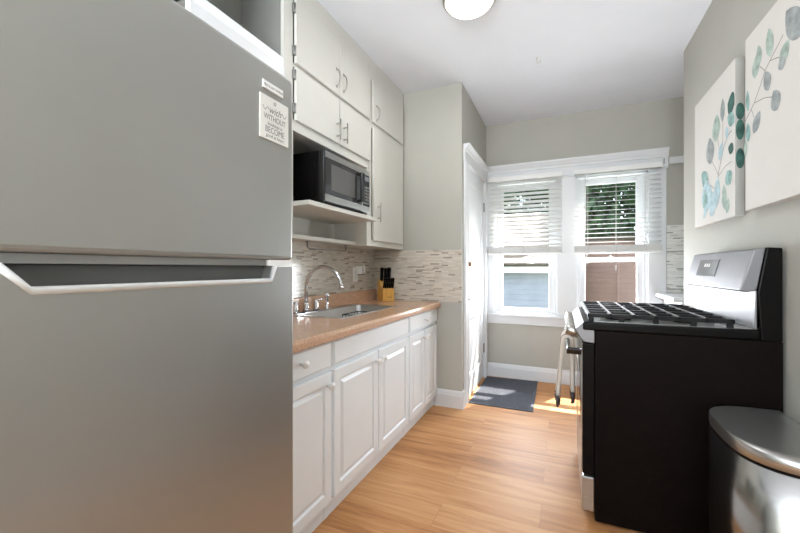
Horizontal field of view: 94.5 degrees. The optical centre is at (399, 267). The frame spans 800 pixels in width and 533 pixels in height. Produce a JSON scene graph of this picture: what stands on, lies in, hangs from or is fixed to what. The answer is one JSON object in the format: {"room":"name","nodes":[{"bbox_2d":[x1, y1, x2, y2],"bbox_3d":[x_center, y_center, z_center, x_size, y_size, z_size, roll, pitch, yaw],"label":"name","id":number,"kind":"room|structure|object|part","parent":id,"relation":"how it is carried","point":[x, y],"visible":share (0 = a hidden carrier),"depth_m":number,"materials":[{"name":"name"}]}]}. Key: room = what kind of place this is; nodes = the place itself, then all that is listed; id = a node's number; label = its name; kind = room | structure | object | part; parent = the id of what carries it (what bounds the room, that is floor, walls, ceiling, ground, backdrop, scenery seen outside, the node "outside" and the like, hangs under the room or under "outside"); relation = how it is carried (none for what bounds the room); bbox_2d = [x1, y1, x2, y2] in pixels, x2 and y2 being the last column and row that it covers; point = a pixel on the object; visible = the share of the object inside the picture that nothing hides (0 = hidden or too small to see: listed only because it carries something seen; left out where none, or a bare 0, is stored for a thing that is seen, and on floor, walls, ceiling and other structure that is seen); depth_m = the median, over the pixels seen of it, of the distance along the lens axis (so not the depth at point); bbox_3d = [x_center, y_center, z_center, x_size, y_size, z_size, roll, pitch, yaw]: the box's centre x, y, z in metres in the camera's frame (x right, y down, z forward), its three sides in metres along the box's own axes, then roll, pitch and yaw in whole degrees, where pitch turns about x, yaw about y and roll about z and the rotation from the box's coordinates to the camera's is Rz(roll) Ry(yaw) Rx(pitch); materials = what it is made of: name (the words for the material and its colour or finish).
{"room":"kitchen","nodes":[
{"label":"kitchen","id":0,"kind":"room"},
{"bbox_2d":[293,28,371,239],"bbox_3d":[-1.396,-0.193,0.998,0.100,2.785,5.500,0,0,24],"label":"wall","id":1,"kind":"structure","parent":0,"point":[293,28],"depth_m":3.44,"materials":[{"name":"beige paint"}]},
{"bbox_2d":[174,0,283,75],"bbox_3d":[-0.846,-1.192,1.740,0.304,0.783,0.532,0,0,24],"label":"upper cabinet","id":2,"kind":"object","parent":1,"relation":"attached to","point":[254,25],"visible":0.26,"depth_m":1.91,"materials":[{"name":"grey paint"}]},
{"bbox_2d":[280,0,377,245],"bbox_3d":[-0.505,-0.877,2.388,0.406,1.411,0.924,0,0,24],"label":"upper cabinet","id":3,"kind":"object","parent":1,"relation":"attached to","point":[323,120],"visible":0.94,"depth_m":2.26,"materials":[{"name":"white paint"}]},
{"bbox_3d":[-0.677,-0.471,2.483,0.005,0.542,0.819,0,0,24],"label":"panel","id":4,"kind":"part","parent":3,"relation":"part of","materials":[{"name":"white paint"}]},
{"bbox_3d":[-0.480,-0.940,2.187,0.018,0.286,0.421,0,0,24],"label":"door","id":5,"kind":"part","parent":3,"relation":"part of","materials":[{"name":"white paint"}]},
{"bbox_3d":[-0.479,-1.284,2.188,0.018,0.357,0.425,0,0,24],"label":"door","id":6,"kind":"part","parent":3,"relation":"part of","materials":[{"name":"white paint"}]},
{"bbox_2d":[292,234,355,245],"bbox_3d":[-0.586,-0.184,2.444,0.204,0.025,0.817,0,0,24],"label":"shelf","id":7,"kind":"object","parent":3,"relation":"attached to","point":[296,237],"depth_m":2.43,"materials":[{"name":"white paint"}]},
{"bbox_2d":[305,241,346,251],"bbox_3d":[-0.502,-0.147,2.581,0.024,0.050,0.484,0,0,24],"label":"paper towel holder","id":8,"kind":"object","parent":3,"relation":"attached to","point":[305,241],"visible":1,"depth_m":2.54,"materials":[{"name":"grey metal"}]},
{"bbox_2d":[293,150,369,213],"bbox_3d":[-0.460,-0.510,2.353,0.391,0.297,0.534,0,0,24],"label":"microwave oven","id":9,"kind":"object","parent":3,"relation":"on","point":[321,176],"visible":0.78,"depth_m":2.13,"materials":[{"name":"black metal"}]},
{"bbox_3d":[-0.349,-0.516,2.248,0.027,0.283,0.422,0,0,24],"label":"door","id":10,"kind":"part","parent":9,"relation":"part of","materials":[{"name":"black glass"}]},
{"bbox_3d":[-0.333,-0.396,2.247,0.003,0.037,0.410,0,0,24],"label":"door trim","id":11,"kind":"part","parent":9,"relation":"part of","materials":[{"name":"metal"}]},
{"bbox_3d":[-0.333,-0.639,2.247,0.003,0.034,0.410,0,0,24],"label":"door trim","id":12,"kind":"part","parent":9,"relation":"part of","materials":[{"name":"metal"}]},
{"bbox_3d":[-0.252,-0.518,2.387,0.037,0.188,0.036,0,0,24],"label":"handle","id":13,"kind":"part","parent":9,"relation":"part of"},
{"bbox_3d":[-0.242,-0.516,2.491,0.029,0.283,0.105,0,0,24],"label":"control panel","id":14,"kind":"part","parent":9,"relation":"part of","materials":[{"name":"metal"}]},
{"bbox_3d":[-0.227,-0.518,2.487,0.002,0.209,0.089,0,0,24],"label":"key panel","id":15,"kind":"part","parent":9,"relation":"part of","materials":[{"name":"black plastic"}]},
{"bbox_2d":[293,200,377,223],"bbox_3d":[-0.500,-0.348,2.387,0.396,0.026,0.784,0,0,24],"label":"shelf","id":16,"kind":"object","parent":3,"relation":"attached to","point":[308,211],"depth_m":2.36,"materials":[{"name":"white paint"}]},
{"bbox_3d":[-0.388,-1.207,2.340,0.033,0.127,0.018,0,0,24],"label":"handle","id":17,"kind":"part","parent":3,"relation":"part of","materials":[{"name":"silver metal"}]},
{"bbox_3d":[-0.385,-0.875,2.338,0.034,0.130,0.009,0,0,24],"label":"handle","id":18,"kind":"part","parent":3,"relation":"part of","materials":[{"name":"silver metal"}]},
{"bbox_3d":[-0.352,-0.875,2.412,0.034,0.130,0.009,0,0,24],"label":"handle","id":19,"kind":"part","parent":3,"relation":"part of","materials":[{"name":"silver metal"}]},
{"bbox_3d":[-0.355,-1.207,2.413,0.033,0.127,0.018,0,0,24],"label":"handle","id":20,"kind":"part","parent":3,"relation":"part of","materials":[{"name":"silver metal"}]},
{"bbox_3d":[-0.310,-0.940,2.572,0.018,0.286,0.406,0,0,24],"label":"door","id":21,"kind":"part","parent":3,"relation":"part of","materials":[{"name":"white paint"}]},
{"bbox_3d":[-0.310,-1.284,2.573,0.018,0.357,0.404,0,0,24],"label":"door","id":22,"kind":"part","parent":3,"relation":"part of","materials":[{"name":"white paint"}]},
{"bbox_2d":[290,242,374,297],"bbox_3d":[-0.692,0.003,2.465,0.006,0.395,2.234,0,0,24],"label":"backsplash","id":23,"kind":"structure","parent":1,"relation":"attached to","point":[303,259],"depth_m":2.81,"materials":[{"name":"beige tile"}]},
{"bbox_2d":[353,267,357,281],"bbox_3d":[-0.381,0.055,3.154,0.008,0.120,0.075,0,0,24],"label":"wall outlet","id":24,"kind":"object","parent":23,"relation":"attached to","point":[355,276],"visible":0.92,"depth_m":3.14,"materials":[{"name":"white plastic"}]},
{"bbox_2d":[356,265,365,273],"bbox_3d":[-0.335,0.011,3.183,0.055,0.082,0.086,0,0,24],"label":"night light","id":25,"kind":"object","parent":24,"relation":"attached to","point":[359,269],"visible":1,"depth_m":3.17,"materials":[{"name":"white plastic"}]},
{"bbox_2d":[334,57,402,249],"bbox_3d":[-0.218,-0.875,3.103,0.346,1.416,0.682,0,0,24],"label":"upper cabinet","id":26,"kind":"object","parent":1,"relation":"attached to","point":[386,100],"visible":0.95,"depth_m":2.97,"materials":[{"name":"white paint"}]},
{"bbox_3d":[-0.117,-0.875,3.058,0.020,1.416,0.682,0,0,24],"label":"frame","id":27,"kind":"part","parent":26,"relation":"part of","materials":[{"name":"white paint"}]},
{"bbox_3d":[-0.095,-1.264,3.062,0.018,0.317,0.577,0,0,24],"label":"door","id":28,"kind":"part","parent":26,"relation":"part of","materials":[{"name":"white paint"}]},
{"bbox_3d":[-0.093,-0.639,3.066,0.018,0.858,0.567,0,0,24],"label":"door","id":29,"kind":"part","parent":26,"relation":"part of","materials":[{"name":"white paint"}]},
{"bbox_2d":[375,82,485,390],"bbox_3d":[0.316,-0.193,3.842,0.940,2.785,1.086,0,0,24],"label":"wall","id":30,"kind":"structure","parent":0,"point":[437,122],"depth_m":3.24,"materials":[{"name":"beige paint"}]},
{"bbox_2d":[375,250,461,302],"bbox_3d":[0.141,0.069,3.322,0.840,0.452,0.006,0,0,24],"label":"backsplash","id":31,"kind":"structure","parent":30,"relation":"attached to","point":[419,275],"depth_m":3.29,"materials":[{"name":"beige tile"}]},
{"bbox_2d":[433,388,465,409],"bbox_3d":[0.428,1.127,3.225,0.273,0.147,0.083,0,0,24],"label":"baseboard","id":32,"kind":"structure","parent":30,"relation":"attached to","point":[444,397],"depth_m":3.18,"materials":[{"name":"white paint"}]},
{"bbox_2d":[463,143,489,405],"bbox_3d":[0.733,0.061,3.676,0.158,2.278,1.013,0,0,24],"label":"door frame","id":33,"kind":"structure","parent":30,"relation":"attached to","point":[472,159],"depth_m":3.33,"materials":[{"name":"white paint"}]},
{"bbox_2d":[469,169,484,395],"bbox_3d":[0.769,0.132,3.683,0.110,2.113,0.790,0,0,24],"label":"door","id":34,"kind":"structure","parent":30,"relation":"in","point":[476,205],"depth_m":3.73,"materials":[{"name":"white paint"}]},
{"bbox_2d":[312,376,642,532],"bbox_3d":[0.260,1.230,0.839,4.200,0.060,6.946,0,0,24],"label":"floor","id":35,"kind":"structure","parent":0,"point":[476,468],"depth_m":2.11,"materials":[{"name":"brown wood"}]},
{"bbox_2d":[0,0,292,532],"bbox_3d":[-0.818,0.329,0.865,0.804,1.742,0.754,0,0,24],"label":"refrigerator","id":36,"kind":"object","parent":35,"relation":"on","point":[146,270],"visible":0.97,"depth_m":0.67,"materials":[{"name":"silver metal"}]},
{"bbox_3d":[-0.482,-0.277,0.717,0.060,0.508,0.754,0,0,24],"label":"freezer door","id":37,"kind":"part","parent":36,"relation":"part of","materials":[{"name":"silver metal"}]},
{"bbox_3d":[-0.482,0.567,0.717,0.060,1.146,0.754,0,0,24],"label":"fridge door","id":38,"kind":"part","parent":36,"relation":"part of","materials":[{"name":"silver metal"}]},
{"bbox_2d":[262,79,282,98],"bbox_3d":[-0.334,-0.471,0.973,0.004,0.020,0.073,0,0,24],"label":"magnet","id":39,"kind":"object","parent":36,"relation":"attached to","point":[267,85],"visible":1,"depth_m":0.97,"materials":[{"name":"white plastic"}]},
{"bbox_2d":[259,92,287,147],"bbox_3d":[-0.331,-0.388,0.978,0.004,0.112,0.105,0,0,24],"label":"magnet","id":40,"kind":"object","parent":36,"relation":"attached to","point":[273,116],"visible":1,"depth_m":0.97,"materials":[{"name":"grey"}]},
{"bbox_2d":[293,342,334,532],"bbox_3d":[-0.699,0.771,1.592,0.636,0.858,0.610,0,0,24],"label":"base cabinet","id":41,"kind":"object","parent":35,"relation":"on","point":[312,384],"visible":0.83,"depth_m":1.61,"materials":[{"name":"white paint"}]},
{"bbox_3d":[-0.397,0.400,1.535,0.037,0.037,0.037,0,0,24],"label":"knob","id":42,"kind":"part","parent":41,"relation":"part of","materials":[{"name":"white plastic"}]},
{"bbox_3d":[-0.469,0.729,1.490,0.020,0.773,0.610,0,0,24],"label":"frame","id":43,"kind":"part","parent":41,"relation":"part of","materials":[{"name":"white paint"}]},
{"bbox_3d":[-0.450,0.407,1.485,0.020,0.115,0.585,0,0,24],"label":"drawer","id":44,"kind":"part","parent":41,"relation":"part of","materials":[{"name":"white paint"}]},
{"bbox_3d":[-0.320,0.545,1.709,0.037,0.037,0.037,0,0,24],"label":"knob","id":45,"kind":"part","parent":41,"relation":"part of","materials":[{"name":"white plastic"}]},
{"bbox_2d":[326,317,408,517],"bbox_3d":[-0.384,0.771,2.308,0.636,0.858,0.954,0,0,24],"label":"base cabinet","id":46,"kind":"object","parent":35,"relation":"on","point":[369,369],"visible":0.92,"depth_m":2.06,"materials":[{"name":"white paint"}]},
{"bbox_3d":[-0.230,0.794,1.983,0.020,0.612,0.460,0,0,24],"label":"door","id":47,"kind":"part","parent":46,"relation":"part of","materials":[{"name":"white paint"}]},
{"bbox_2d":[293,289,440,352],"bbox_3d":[-0.391,0.269,2.337,0.650,0.143,2.222,0,0,24],"label":"countertop","id":48,"kind":"structure","parent":46,"relation":"on","point":[308,332],"depth_m":2.21,"materials":[{"name":"laminate"}]},
{"bbox_2d":[293,265,343,314],"bbox_3d":[-0.478,0.135,2.412,0.313,0.312,0.419,0,0,24],"label":"faucet","id":49,"kind":"object","parent":48,"relation":"on","point":[306,309],"visible":0.92,"depth_m":2.41,"materials":[{"name":"silver metal"}]},
{"bbox_3d":[-0.663,0.240,2.308,0.039,0.077,0.084,0,0,13],"label":"handle","id":50,"kind":"part","parent":49,"relation":"part of","materials":[{"name":"silver metal"}]},
{"bbox_3d":[-0.561,0.240,2.541,0.039,0.077,0.084,0,0,35],"label":"handle","id":51,"kind":"part","parent":49,"relation":"part of","materials":[{"name":"silver metal"}]},
{"bbox_3d":[-0.493,0.110,2.372,0.292,0.262,0.023,0,0,24],"label":"spout","id":52,"kind":"part","parent":49,"relation":"part of","materials":[{"name":"silver metal"}]},
{"bbox_2d":[293,304,395,318],"bbox_3d":[-0.361,0.376,2.579,0.410,0.169,0.770,0,0,24],"label":"sink","id":53,"kind":"object","parent":48,"relation":"in","point":[333,312],"visible":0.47,"depth_m":2.73,"materials":[{"name":"metal"}]},
{"bbox_2d":[342,311,367,316],"bbox_3d":[-0.280,0.391,2.664,0.187,0.134,0.216,0,0,24],"label":"rack","id":54,"kind":"object","parent":53,"relation":"in","point":[345,314],"visible":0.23,"depth_m":2.71,"materials":[{"name":"black metal"}]},
{"bbox_2d":[377,279,393,300],"bbox_3d":[-0.130,0.198,3.334,0.112,0.194,0.122,0,0,-28],"label":"knife block","id":55,"kind":"object","parent":48,"relation":"on","point":[383,294],"visible":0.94,"depth_m":3.29,"materials":[{"name":"brown wood"}]},
{"bbox_2d":[380,267,383,280],"bbox_3d":[-0.163,0.054,3.325,0.031,0.124,0.054,0,0,-13],"label":"kitchen knife","id":56,"kind":"object","parent":55,"relation":"on","point":[381,268],"visible":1,"depth_m":3.31,"materials":[{"name":"black plastic"}]},
{"bbox_2d":[384,268,387,277],"bbox_3d":[-0.128,0.059,3.337,0.031,0.124,0.054,0,0,-13],"label":"kitchen knife","id":57,"kind":"object","parent":55,"relation":"in","point":[385,269],"visible":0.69,"depth_m":3.32,"materials":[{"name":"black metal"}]},
{"bbox_2d":[387,267,390,277],"bbox_3d":[-0.098,0.055,3.352,0.032,0.124,0.055,0,0,-13],"label":"kitchen knife","id":58,"kind":"object","parent":55,"relation":"in","point":[389,268],"visible":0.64,"depth_m":3.34,"materials":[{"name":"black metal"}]},
{"bbox_3d":[-0.125,0.540,2.153,0.037,0.037,0.037,0,0,24],"label":"knob","id":59,"kind":"part","parent":46,"relation":"part of","materials":[{"name":"white plastic"}]},
{"bbox_3d":[-0.094,0.540,2.223,0.037,0.037,0.037,0,0,24],"label":"knob","id":60,"kind":"part","parent":46,"relation":"part of","materials":[{"name":"white plastic"}]},
{"bbox_3d":[-0.040,0.794,2.415,0.020,0.612,0.460,0,0,24],"label":"door","id":61,"kind":"part","parent":46,"relation":"part of","materials":[{"name":"white paint"}]},
{"bbox_2d":[404,308,436,434],"bbox_3d":[-0.059,0.771,3.046,0.636,0.858,0.657,0,0,24],"label":"base cabinet","id":62,"kind":"object","parent":35,"relation":"on","point":[422,327],"visible":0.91,"depth_m":2.88,"materials":[{"name":"white paint"}]},
{"bbox_3d":[0.124,0.794,2.787,0.020,0.612,0.308,0,0,24],"label":"door","id":63,"kind":"part","parent":62,"relation":"part of","materials":[{"name":"white paint"}]},
{"bbox_3d":[0.172,0.729,2.944,0.020,0.773,0.657,0,0,24],"label":"frame","id":64,"kind":"part","parent":62,"relation":"part of","materials":[{"name":"white paint"}]},
{"bbox_3d":[0.189,0.407,2.934,0.020,0.115,0.628,0,0,24],"label":"drawer","id":65,"kind":"part","parent":62,"relation":"part of","materials":[{"name":"white paint"}]},
{"bbox_3d":[0.253,0.794,3.080,0.020,0.612,0.308,0,0,24],"label":"door","id":66,"kind":"part","parent":62,"relation":"part of","materials":[{"name":"white paint"}]},
{"bbox_2d":[469,377,483,397],"bbox_3d":[0.713,1.195,3.702,0.100,0.010,0.780,0,0,24],"label":"threshold","id":67,"kind":"object","parent":35,"relation":"on","point":[483,377],"visible":0.21,"depth_m":3.69,"materials":[{"name":"brown wood"}]},
{"bbox_2d":[469,376,537,411],"bbox_3d":[1.037,1.195,3.589,0.540,0.009,0.905,0,0,24],"label":"door mat","id":68,"kind":"object","parent":35,"relation":"on","point":[515,394],"visible":1,"depth_m":3.49,"materials":[{"name":"grey fabric"}]},
{"bbox_2d":[555,329,574,406],"bbox_3d":[0.961,0.575,2.160,0.108,0.412,0.228,0,0,24],"label":"step stool","id":69,"kind":"object","parent":35,"relation":"on","point":[564,335],"visible":0.84,"depth_m":2.07,"materials":[{"name":"white metal"}]},
{"bbox_2d":[656,293,683,303],"bbox_3d":[2.700,0.718,3.032,0.898,0.965,0.606,0,0,24],"label":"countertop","id":70,"kind":"structure","parent":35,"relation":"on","point":[669,298],"depth_m":3.16,"materials":[{"name":"white paint"}]},
{"bbox_3d":[2.378,0.685,3.179,0.070,0.829,0.576,0,0,24],"label":"door","id":71,"kind":"part","parent":70,"relation":"part of","materials":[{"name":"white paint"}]},
{"bbox_2d":[565,247,782,532],"bbox_3d":[1.312,0.558,1.974,0.790,1.284,0.766,0,0,24],"label":"gas range","id":72,"kind":"object","parent":35,"relation":"on","point":[649,376],"visible":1,"depth_m":1.64,"materials":[{"name":"black metal"}]},
{"bbox_3d":[0.962,0.403,2.128,0.023,0.024,0.720,0,0,24],"label":"handle","id":73,"kind":"part","parent":72,"relation":"part of","materials":[{"name":"metal"}]},
{"bbox_3d":[0.982,0.316,2.119,0.070,0.068,0.062,0,0,24],"label":"knob","id":74,"kind":"part","parent":72,"relation":"part of","materials":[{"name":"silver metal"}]},
{"bbox_3d":[0.921,0.316,1.982,0.070,0.068,0.062,0,0,24],"label":"knob","id":75,"kind":"part","parent":72,"relation":"part of","materials":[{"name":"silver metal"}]},
{"bbox_3d":[0.861,0.316,1.844,0.070,0.068,0.062,0,0,24],"label":"knob","id":76,"kind":"part","parent":72,"relation":"part of","materials":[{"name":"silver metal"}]},
{"bbox_3d":[1.041,1.069,2.093,0.052,0.162,0.752,0,0,24],"label":"drawer","id":77,"kind":"part","parent":72,"relation":"part of","materials":[{"name":"metal"}]},
{"bbox_3d":[1.042,0.666,2.092,0.050,0.617,0.752,0,0,24],"label":"oven door","id":78,"kind":"part","parent":72,"relation":"part of","materials":[{"name":"black metal"}]},
{"bbox_2d":[577,307,760,339],"bbox_3d":[1.315,0.262,1.972,0.647,0.064,0.766,0,0,24],"label":"cooktop","id":79,"kind":"object","parent":72,"relation":"in","point":[675,323],"depth_m":1.67,"materials":[{"name":"metal"}]},
{"bbox_3d":[1.589,0.009,1.852,0.081,0.182,0.752,0,0,24],"label":"control panel","id":80,"kind":"part","parent":72,"relation":"part of","materials":[{"name":"metal"}]},
{"bbox_2d":[709,406,799,532],"bbox_3d":[1.222,0.874,1.267,0.336,0.653,0.514,0,0,24],"label":"trash can","id":81,"kind":"object","parent":35,"relation":"on","point":[754,453],"visible":1,"depth_m":1.18,"materials":[{"name":"metal"}]},
{"bbox_3d":[1.252,0.569,1.254,0.272,0.043,0.514,0,0,24],"label":"lid","id":82,"kind":"part","parent":81,"relation":"part of","materials":[{"name":"metal"}]},
{"bbox_2d":[293,0,711,126],"bbox_3d":[0.260,-1.615,0.839,4.200,0.060,6.946,0,0,24],"label":"ceiling","id":83,"kind":"structure","parent":0,"point":[593,54],"depth_m":2.67,"materials":[{"name":"white paint"}]},
{"bbox_2d":[442,0,495,19],"bbox_3d":[0.403,-1.542,2.155,0.310,0.084,0.310,0,0,24],"label":"ceiling lamp","id":84,"kind":"object","parent":83,"relation":"attached to","point":[460,9],"visible":1,"depth_m":2.15,"materials":[{"name":"white glass"}]},
{"bbox_2d":[486,97,683,370],"bbox_3d":[2.132,-0.193,3.711,2.690,2.785,0.140,0,0,24],"label":"wall","id":85,"kind":"structure","parent":0,"point":[659,123],"depth_m":3.80,"materials":[{"name":"beige paint"}]},
{"bbox_2d":[494,180,557,315],"bbox_3d":[1.377,-0.215,4.055,0.650,1.430,0.160,0,0,24],"label":"window","id":86,"kind":"structure","parent":85,"relation":"in","point":[553,258],"depth_m":4.00,"materials":[{"name":"white paint"}]},
{"bbox_3d":[1.381,-0.487,4.064,0.610,0.845,0.035,0,0,24],"label":"sash","id":87,"kind":"part","parent":86,"relation":"part of","materials":[{"name":"white paint"}]},
{"bbox_3d":[1.364,0.188,4.027,0.610,0.585,0.035,0,0,24],"label":"sash","id":88,"kind":"part","parent":86,"relation":"part of","materials":[{"name":"white paint"}]},
{"bbox_2d":[488,362,575,385],"bbox_3d":[2.100,1.127,3.639,2.490,0.147,0.018,0,0,24],"label":"baseboard","id":89,"kind":"structure","parent":85,"relation":"attached to","point":[539,374],"depth_m":3.95,"materials":[{"name":"white paint"}]},
{"bbox_2d":[487,147,683,326],"bbox_3d":[2.122,-0.254,3.693,2.484,1.728,0.222,0,0,24],"label":"window","id":90,"kind":"structure","parent":85,"relation":"in","point":[641,259],"depth_m":3.77,"materials":[{"name":"white paint"}]},
{"bbox_2d":[488,171,561,254],"bbox_3d":[1.316,-0.565,3.925,0.740,0.840,0.072,0,0,24],"label":"window blind","id":91,"kind":"object","parent":90,"relation":"attached to","point":[557,175],"visible":1,"depth_m":3.92,"materials":[{"name":"white plastic"}]},
{"bbox_3d":[1.318,-0.155,3.930,0.736,0.020,0.054,0,0,24],"label":"rail","id":92,"kind":"part","parent":91,"relation":"part of","materials":[{"name":"white plastic"}]},
{"bbox_3d":[2.119,-0.487,3.738,0.585,0.845,0.035,0,0,24],"label":"sash","id":93,"kind":"part","parent":90,"relation":"part of","materials":[{"name":"white paint"}]},
{"bbox_3d":[2.103,0.188,3.702,0.585,0.585,0.035,0,0,24],"label":"sash","id":94,"kind":"part","parent":90,"relation":"part of","materials":[{"name":"white paint"}]},
{"bbox_2d":[574,161,662,253],"bbox_3d":[2.093,-0.565,3.583,0.742,0.840,0.072,0,0,24],"label":"window blind","id":95,"kind":"object","parent":90,"relation":"attached to","point":[633,248],"visible":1,"depth_m":3.56,"materials":[{"name":"white plastic"}]},
{"bbox_3d":[2.095,-0.155,3.588,0.738,0.020,0.054,0,0,24],"label":"rail","id":96,"kind":"part","parent":95,"relation":"part of","materials":[{"name":"white plastic"}]},
{"bbox_3d":[2.851,-1.000,3.301,0.833,0.064,0.029,0,0,24],"label":"curtain rail","id":97,"kind":"part","parent":90,"relation":"part of","materials":[{"name":"white wood"}]},
{"bbox_2d":[667,225,683,292],"bbox_3d":[2.872,-0.085,3.306,0.810,0.630,0.006,0,0,24],"label":"backsplash","id":98,"kind":"structure","parent":85,"relation":"attached to","point":[675,233],"depth_m":3.44,"materials":[{"name":"tile"}]},
{"bbox_2d":[684,0,799,423],"bbox_3d":[0.982,-0.193,0.070,0.120,2.785,5.720,0,0,24],"label":"wall","id":99,"kind":"structure","parent":0,"point":[720,37],"depth_m":1.93,"materials":[{"name":"beige paint"}]},
{"bbox_2d":[695,57,744,227],"bbox_3d":[1.778,-0.641,2.079,0.040,0.773,0.602,0,0,24],"label":"print","id":100,"kind":"object","parent":99,"relation":"attached to","point":[720,114],"visible":1,"depth_m":1.96},
{"bbox_3d":[1.731,-0.562,2.020,0.001,0.462,0.384,0,0,24],"label":"painted stem","id":101,"kind":"part","parent":100,"relation":"part of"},
{"bbox_2d":[744,0,799,210],"bbox_3d":[1.492,-0.656,1.429,0.040,0.787,0.610,0,0,24],"label":"print","id":102,"kind":"object","parent":99,"relation":"attached to","point":[772,50],"visible":1,"depth_m":1.48},
{"bbox_3d":[1.528,-0.778,1.559,0.001,0.231,0.323,0,0,24],"label":"painted stem","id":103,"kind":"part","parent":102,"relation":"part of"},
{"label":"outside","id":104,"kind":"structure","parent":0,"visible":0},
{"bbox_3d":[6.145,2.250,13.949,28.000,0.100,21.514,0,0,24],"label":"ground","id":105,"kind":"structure","parent":104,"visible":0},
{"bbox_2d":[504,192,518,214],"bbox_3d":[2.290,-1.498,13.442,3.976,7.410,3.282,0,0,24],"label":"leafy tree","id":106,"kind":"object","parent":105,"relation":"on","point":[505,192],"visible":0.02,"depth_m":12.63,"materials":[{"name":"green plant"}]},
{"bbox_2d":[503,215,548,308],"bbox_3d":[1.420,0.475,9.548,5.600,3.450,2.980,0,0,24],"label":"garage","id":107,"kind":"structure","parent":105,"relation":"on","point":[525,284],"depth_m":7.61,"materials":[{"name":"blue"}]},
{"bbox_2d":[506,190,601,213],"bbox_3d":[6.756,-2.103,16.883,4.607,8.618,3.710,0,0,24],"label":"leafy tree","id":108,"kind":"object","parent":105,"relation":"on","point":[530,190],"visible":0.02,"depth_m":16.13,"materials":[{"name":"green plant"}]},
{"bbox_2d":[541,182,635,236],"bbox_3d":[6.451,-1.698,11.366,4.042,7.810,3.220,0,0,24],"label":"leafy tree","id":109,"kind":"object","parent":105,"relation":"on","point":[624,186],"visible":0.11,"depth_m":10.46,"materials":[{"name":"green plant"}]},
{"bbox_2d":[585,235,635,302],"bbox_3d":[5.795,0.785,8.057,3.390,2.830,3.180,0,0,24],"label":"neighbor house","id":110,"kind":"structure","parent":105,"relation":"on","point":[604,281],"depth_m":7.26,"materials":[{"name":"brown"}]}
]}

